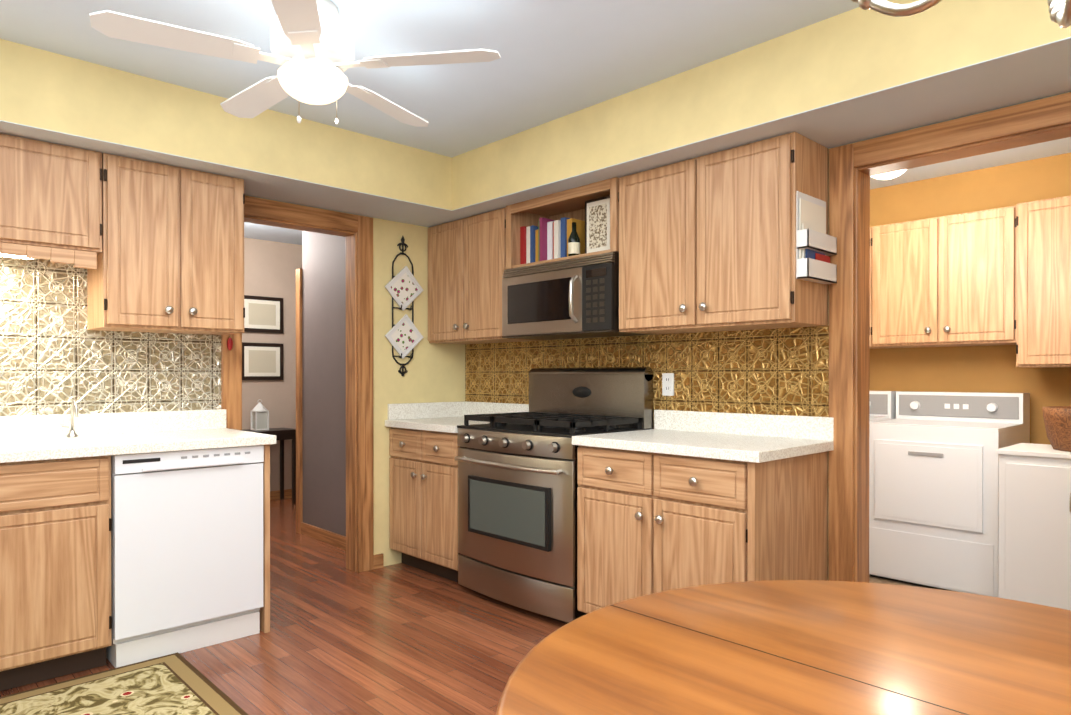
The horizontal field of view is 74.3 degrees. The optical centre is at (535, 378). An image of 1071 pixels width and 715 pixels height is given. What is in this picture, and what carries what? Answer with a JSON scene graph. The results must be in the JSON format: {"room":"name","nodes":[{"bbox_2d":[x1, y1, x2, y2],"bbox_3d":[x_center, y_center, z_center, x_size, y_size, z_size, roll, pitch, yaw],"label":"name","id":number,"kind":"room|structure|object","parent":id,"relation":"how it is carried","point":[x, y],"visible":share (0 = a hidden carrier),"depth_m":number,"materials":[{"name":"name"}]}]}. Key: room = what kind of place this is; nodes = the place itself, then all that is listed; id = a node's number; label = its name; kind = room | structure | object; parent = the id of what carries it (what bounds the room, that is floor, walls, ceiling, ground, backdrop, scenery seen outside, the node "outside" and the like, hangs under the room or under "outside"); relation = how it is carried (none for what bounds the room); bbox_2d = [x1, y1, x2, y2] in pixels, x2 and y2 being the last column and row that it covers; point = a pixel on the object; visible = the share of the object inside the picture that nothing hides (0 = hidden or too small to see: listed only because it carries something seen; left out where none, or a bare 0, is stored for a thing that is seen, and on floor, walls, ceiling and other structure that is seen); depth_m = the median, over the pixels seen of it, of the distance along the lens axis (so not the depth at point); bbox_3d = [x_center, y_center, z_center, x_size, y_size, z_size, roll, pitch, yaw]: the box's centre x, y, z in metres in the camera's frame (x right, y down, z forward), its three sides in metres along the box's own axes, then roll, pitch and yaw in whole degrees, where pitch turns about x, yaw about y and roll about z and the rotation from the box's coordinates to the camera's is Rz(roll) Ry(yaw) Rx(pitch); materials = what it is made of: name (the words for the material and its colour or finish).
{"room":"kitchen","nodes":[
{"label":"kitchen","id":0,"kind":"room"},
{"bbox_2d":[0,39,473,565],"bbox_3d":[-2.483,-0.057,2.698,6.120,2.480,0.600,0,0,-44],"label":"wall","id":1,"kind":"structure","parent":0,"point":[396,192],"depth_m":3.56,"materials":[{"name":"paint"}]},
{"bbox_2d":[0,133,101,264],"bbox_3d":[-2.173,-0.766,3.009,0.510,0.436,0.327,0,0,-44],"label":"upper cabinet","id":2,"kind":"object","parent":1,"relation":"attached to","point":[51,202],"depth_m":2.94,"materials":[{"name":"brown wood"}]},
{"bbox_2d":[0,252,36,259],"bbox_3d":[-2.341,-0.530,2.859,0.550,0.032,0.120,0,0,-44],"label":"under-cabinet light","id":3,"kind":"object","parent":2,"relation":"attached to","point":[12,256],"visible":0.3,"depth_m":2.98,"materials":[{"name":"white plastic"}]},
{"bbox_2d":[0,257,220,415],"bbox_3d":[-2.377,-0.190,3.043,1.990,0.713,0.006,0,0,-44],"label":"backsplash","id":4,"kind":"structure","parent":1,"relation":"attached to","point":[57,357],"depth_m":3.28,"materials":[{"name":"silver metal"}]},
{"bbox_2d":[0,409,227,436],"bbox_3d":[-2.364,0.216,3.044,2.007,0.099,0.019,0,0,-44],"label":"backsplash","id":5,"kind":"structure","parent":1,"relation":"attached to","point":[30,425],"depth_m":3.36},
{"bbox_2d":[87,153,244,334],"bbox_3d":[-1.753,-0.606,3.386,0.611,0.760,0.360,0,0,-44],"label":"upper cabinet","id":6,"kind":"object","parent":1,"relation":"attached to","point":[170,258],"visible":1,"depth_m":3.25,"materials":[{"name":"brown wood"}]},
{"bbox_2d":[227,337,232,349],"bbox_3d":[-1.612,-0.214,3.727,0.027,0.135,0.029,0,0,-44],"label":"hanging ornament","id":7,"kind":"object","parent":1,"relation":"hanging from","point":[229,343],"visible":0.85,"depth_m":3.72,"materials":[{"name":"red"}]},
{"bbox_2d":[221,196,373,571],"bbox_3d":[-1.376,0.097,4.084,0.903,2.160,0.160,0,0,-44],"label":"door frame","id":8,"kind":"structure","parent":1,"relation":"attached to","point":[356,231],"depth_m":4.28,"materials":[{"name":"brown wood"}]},
{"bbox_2d":[385,236,423,375],"bbox_3d":[-0.833,-0.460,4.480,0.283,0.898,0.058,0,0,-44],"label":"plate rack","id":9,"kind":"object","parent":1,"relation":"attached to","point":[403,335],"visible":1,"depth_m":4.48,"materials":[{"name":"black metal"}]},
{"bbox_2d":[242,237,301,490],"bbox_3d":[-2.594,-0.074,6.789,4.000,2.480,0.120,0,0,-44],"label":"wall","id":10,"kind":"structure","parent":0,"point":[270,267],"depth_m":6.80,"materials":[{"name":"paint"}]},
{"bbox_2d":[242,342,282,379],"bbox_3d":[-2.590,-0.158,6.691,0.410,0.350,0.023,0,0,-44],"label":"picture frame","id":11,"kind":"object","parent":10,"relation":"attached to","point":[262,361],"visible":0.88,"depth_m":6.68,"materials":[{"name":"black wood"}]},
{"bbox_2d":[244,295,282,332],"bbox_3d":[-2.590,-0.603,6.689,0.410,0.340,0.023,0,0,-44],"label":"picture frame","id":12,"kind":"object","parent":10,"relation":"attached to","point":[263,314],"visible":0.76,"depth_m":6.69,"materials":[{"name":"black wood"}]},
{"bbox_2d":[270,489,291,499],"bbox_3d":[-2.446,1.124,6.842,3.480,0.085,0.014,0,0,-44],"label":"baseboard","id":13,"kind":"structure","parent":10,"relation":"attached to","point":[274,495],"depth_m":6.80,"materials":[{"name":"brown wood"}]},
{"bbox_2d":[302,231,345,535],"bbox_3d":[-1.334,-0.066,4.972,0.120,2.480,1.110,0,0,-44],"label":"wall","id":14,"kind":"structure","parent":0,"point":[324,369],"depth_m":5.08,"materials":[{"name":"paint"}]},
{"bbox_2d":[296,268,380,562],"bbox_3d":[-1.416,0.174,4.957,0.020,2.000,1.160,0,0,-44],"label":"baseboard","id":15,"kind":"structure","parent":14,"relation":"attached to","point":[325,536],"depth_m":5.33,"materials":[{"name":"brown wood"}]},
{"bbox_2d":[0,498,926,714],"bbox_3d":[-0.821,1.224,2.394,8.500,0.080,9.300,0,0,-44],"label":"floor","id":16,"kind":"structure","parent":0,"point":[339,638],"depth_m":3.13,"materials":[{"name":"brown wood"}]},
{"bbox_2d":[0,457,111,690],"bbox_3d":[-2.093,0.744,2.892,0.499,0.875,0.617,0,0,-44],"label":"base cabinet","id":17,"kind":"object","parent":16,"relation":"on","point":[55,556],"depth_m":2.71,"materials":[{"name":"brown wood"}]},
{"bbox_2d":[0,429,275,464],"bbox_3d":[-2.149,0.287,2.819,2.007,0.040,0.642,0,0,-44],"label":"countertop","id":18,"kind":"structure","parent":17,"relation":"on","point":[164,440],"depth_m":2.98,"materials":[{"name":"white stone"}]},
{"bbox_2d":[61,399,77,436],"bbox_3d":[-2.070,0.179,3.151,0.063,0.171,0.118,0,0,-44],"label":"faucet","id":19,"kind":"object","parent":18,"relation":"on","point":[71,433],"visible":1,"depth_m":3.17,"materials":[{"name":"silver metal"}]},
{"bbox_2d":[0,652,248,714],"bbox_3d":[-1.927,1.180,2.083,1.870,0.010,0.814,0,0,-44],"label":"rug","id":20,"kind":"object","parent":16,"relation":"on","point":[177,683],"visible":1,"depth_m":2.61,"materials":[{"name":"beige fabric"}]},
{"bbox_2d":[106,445,263,667],"bbox_3d":[-1.679,0.745,3.267,0.604,0.872,0.630,0,0,-44],"label":"dishwasher","id":21,"kind":"object","parent":16,"relation":"on","point":[187,552],"visible":0.92,"depth_m":3.03,"materials":[{"name":"white metal"}]},
{"bbox_2d":[242,428,295,503],"bbox_3d":[-2.483,0.822,6.546,0.460,0.690,0.330,0,0,-44],"label":"table","id":22,"kind":"object","parent":16,"relation":"on","point":[282,434],"visible":0.38,"depth_m":6.58,"materials":[{"name":"black wood"}]},
{"bbox_2d":[250,399,268,430],"bbox_3d":[-2.538,0.335,6.500,0.150,0.283,0.150,0,0,-44],"label":"lantern","id":23,"kind":"object","parent":22,"relation":"on","point":[259,416],"visible":1,"depth_m":6.47,"materials":[{"name":"white metal"}]},
{"bbox_2d":[385,401,528,581],"bbox_3d":[-0.464,0.669,4.368,0.650,1.015,0.721,0,0,-44],"label":"base cabinet","id":24,"kind":"object","parent":16,"relation":"on","point":[423,488],"visible":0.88,"depth_m":4.20,"materials":[{"name":"brown wood"}]},
{"bbox_2d":[454,367,652,623],"bbox_3d":[0.062,0.560,3.759,0.695,1.238,0.872,0,0,-44],"label":"range","id":25,"kind":"object","parent":16,"relation":"on","point":[517,508],"visible":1,"depth_m":3.58,"materials":[{"name":"silver metal"}]},
{"bbox_2d":[572,410,833,613],"bbox_3d":[0.718,0.674,3.126,0.650,1.015,0.938,0,0,-44],"label":"base cabinet","id":26,"kind":"object","parent":16,"relation":"on","point":[672,499],"visible":0.83,"depth_m":2.92,"materials":[{"name":"brown wood"}]},
{"bbox_2d":[496,580,1070,714],"bbox_3d":[0.551,0.810,0.906,1.208,0.760,1.208,0,0,-44],"label":"dining table","id":27,"kind":"object","parent":16,"relation":"on","point":[796,647],"visible":1,"depth_m":1.09,"materials":[{"name":"brown wood"}]},
{"bbox_2d":[869,391,895,421],"bbox_3d":[1.933,0.630,4.702,0.684,1.090,0.690,0,0,-44],"label":"washer","id":28,"kind":"object","parent":16,"relation":"on","point":[882,405],"visible":0.08,"depth_m":4.61,"materials":[{"name":"white metal"}]},
{"bbox_2d":[869,391,1029,596],"bbox_3d":[2.423,0.632,4.175,0.700,1.090,0.690,0,0,-44],"label":"dryer","id":29,"kind":"object","parent":16,"relation":"on","point":[933,490],"visible":0.83,"depth_m":3.96,"materials":[{"name":"white enamelled metal"},{"name":"grey plastic"}]},
{"bbox_2d":[995,443,1070,609],"bbox_3d":[2.591,0.760,3.285,0.524,0.840,0.670,0,0,-44],"label":"base cabinet","id":30,"kind":"object","parent":16,"relation":"on","point":[1034,550],"visible":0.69,"depth_m":3.25,"materials":[{"name":"white"}]},
{"bbox_2d":[1042,406,1070,451],"bbox_3d":[2.611,0.239,3.309,0.390,0.200,0.390,0,0,-44],"label":"basket","id":31,"kind":"object","parent":30,"relation":"on","point":[1057,421],"visible":1,"depth_m":3.29,"materials":[{"name":"wicker"}]},
{"bbox_2d":[0,0,1070,244],"bbox_3d":[-0.785,-1.336,2.418,8.600,0.080,9.300,0,0,-44],"label":"ceiling","id":32,"kind":"structure","parent":0,"point":[558,58],"depth_m":2.79,"materials":[{"name":"paint"}]},
{"bbox_2d":[90,0,500,126],"bbox_3d":[-0.815,-1.076,2.495,1.273,0.441,1.231,0,0,-44],"label":"ceiling fan","id":33,"kind":"object","parent":32,"relation":"hanging from","point":[312,46],"visible":1,"depth_m":2.38,"materials":[{"name":"white"}]},
{"bbox_2d":[871,169,906,179],"bbox_3d":[1.872,-1.184,3.760,0.260,0.246,0.260,0,0,-44],"label":"ceiling light","id":34,"kind":"object","parent":32,"relation":"attached to","point":[887,176],"visible":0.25,"depth_m":3.73,"materials":[{"name":"white glass"}]},
{"bbox_2d":[851,0,941,16],"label":"chandelier","id":35,"kind":"object","parent":32,"relation":"hanging from","point":[885,7],"depth_m":0.96,"materials":[{"name":"white glass"}]},
{"bbox_2d":[1047,0,1070,27],"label":"chandelier","id":36,"kind":"object","parent":32,"relation":"hanging from","point":[1060,12],"depth_m":1.02,"materials":[{"name":"white glass"}]},
{"bbox_2d":[452,0,1070,471],"bbox_3d":[1.460,-0.057,2.558,0.600,2.480,6.000,0,0,-44],"label":"wall","id":37,"kind":"structure","parent":0,"point":[852,76],"depth_m":2.67,"materials":[{"name":"paint"}]},
{"bbox_2d":[428,207,542,343],"bbox_3d":[-0.338,-0.610,4.441,0.360,0.760,0.781,0,0,-44],"label":"upper cabinet","id":38,"kind":"object","parent":37,"relation":"attached to","point":[466,262],"visible":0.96,"depth_m":4.31,"materials":[{"name":"brown wood"}]},
{"bbox_2d":[506,177,618,268],"bbox_3d":[0.230,-0.806,3.868,0.326,0.363,0.820,0,0,-44],"label":"shelf","id":39,"kind":"object","parent":37,"relation":"attached to","point":[569,203],"visible":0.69,"depth_m":3.92,"materials":[{"name":"brown wood"}]},
{"bbox_2d":[520,217,584,263],"bbox_3d":[0.117,-0.774,4.033,0.208,0.259,0.383,0,0,-44],"label":"books","id":40,"kind":"object","parent":39,"relation":"on","point":[545,239],"visible":0.5,"depth_m":3.98,"materials":[{"name":"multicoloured paper"}]},
{"bbox_2d":[568,222,579,255],"bbox_3d":[0.207,-0.739,3.785,0.063,0.190,0.065,0,0,-44],"label":"bottle","id":41,"kind":"object","parent":39,"relation":"on","point":[573,244],"visible":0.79,"depth_m":3.76,"materials":[{"name":"green glass"}]},
{"bbox_2d":[585,195,609,252],"bbox_3d":[0.333,-0.793,3.698,0.018,0.300,0.190,0,0,-44],"label":"framed picture","id":42,"kind":"object","parent":39,"relation":"on","point":[597,224],"visible":0.69,"depth_m":3.69,"materials":[{"name":"white wood"}]},
{"bbox_2d":[502,252,652,339],"bbox_3d":[0.198,-0.426,3.840,0.412,0.392,0.813,0,0,-44],"label":"microwave","id":43,"kind":"object","parent":37,"relation":"attached to","point":[574,298],"visible":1,"depth_m":3.69,"materials":[{"name":"silver metal"}]},
{"bbox_2d":[465,326,828,428],"bbox_3d":[0.391,0.025,3.938,0.006,0.506,2.527,0,0,-44],"label":"backsplash","id":44,"kind":"structure","parent":37,"relation":"attached to","point":[781,371],"depth_m":3.49,"materials":[{"name":"gold metal"}]},
{"bbox_2d":[662,373,673,395],"bbox_3d":[0.680,0.032,3.624,0.008,0.115,0.070,0,0,-44],"label":"electrical outlet plate","id":45,"kind":"object","parent":44,"relation":"attached to","point":[667,384],"visible":1,"depth_m":3.62,"materials":[{"name":"white plastic"}]},
{"bbox_2d":[618,132,828,334],"bbox_3d":[0.815,-0.605,3.230,0.360,0.760,0.903,0,0,-44],"label":"upper cabinet","id":46,"kind":"object","parent":37,"relation":"attached to","point":[707,242],"visible":1,"depth_m":3.04,"materials":[{"name":"brown wood"}]},
{"bbox_2d":[796,191,836,283],"bbox_3d":[1.153,-0.573,2.893,0.260,0.350,0.050,0,0,-44],"label":"holder","id":47,"kind":"object","parent":46,"relation":"attached to","point":[816,246],"visible":0.96,"depth_m":2.86,"materials":[{"name":"white"}]},
{"bbox_2d":[828,92,1070,582],"bbox_3d":[1.673,0.103,2.679,0.153,2.160,1.070,0,0,-44],"label":"door frame","id":48,"kind":"structure","parent":37,"relation":"attached to","point":[853,167],"depth_m":2.95,"materials":[{"name":"brown wood"}]},
{"bbox_2d":[869,153,1070,444],"bbox_3d":[1.172,-0.060,3.305,0.012,2.480,2.960,0,0,-44],"label":"wall","id":49,"kind":"structure","parent":0,"point":[993,368],"depth_m":2.72,"materials":[{"name":"paint"}]},
{"bbox_2d":[870,225,881,348],"bbox_3d":[2.023,-0.584,4.886,0.427,0.760,0.840,0,0,-44],"label":"upper cabinet","id":50,"kind":"object","parent":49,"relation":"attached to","point":[876,231],"depth_m":4.45,"materials":[{"name":"brown wood"}]},
{"bbox_2d":[882,205,1016,347],"bbox_3d":[2.524,-0.582,4.359,0.427,0.760,0.845,0,0,-44],"label":"upper cabinet","id":51,"kind":"object","parent":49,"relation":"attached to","point":[947,281],"depth_m":4.14,"materials":[{"name":"brown wood"}]},
{"bbox_2d":[1016,196,1070,367],"bbox_3d":[3.046,-0.510,3.751,0.510,0.898,0.745,0,0,-44],"label":"wall cabinet","id":52,"kind":"object","parent":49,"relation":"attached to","point":[1043,306],"visible":1,"depth_m":3.77,"materials":[{"name":"brown wood"}]}
]}

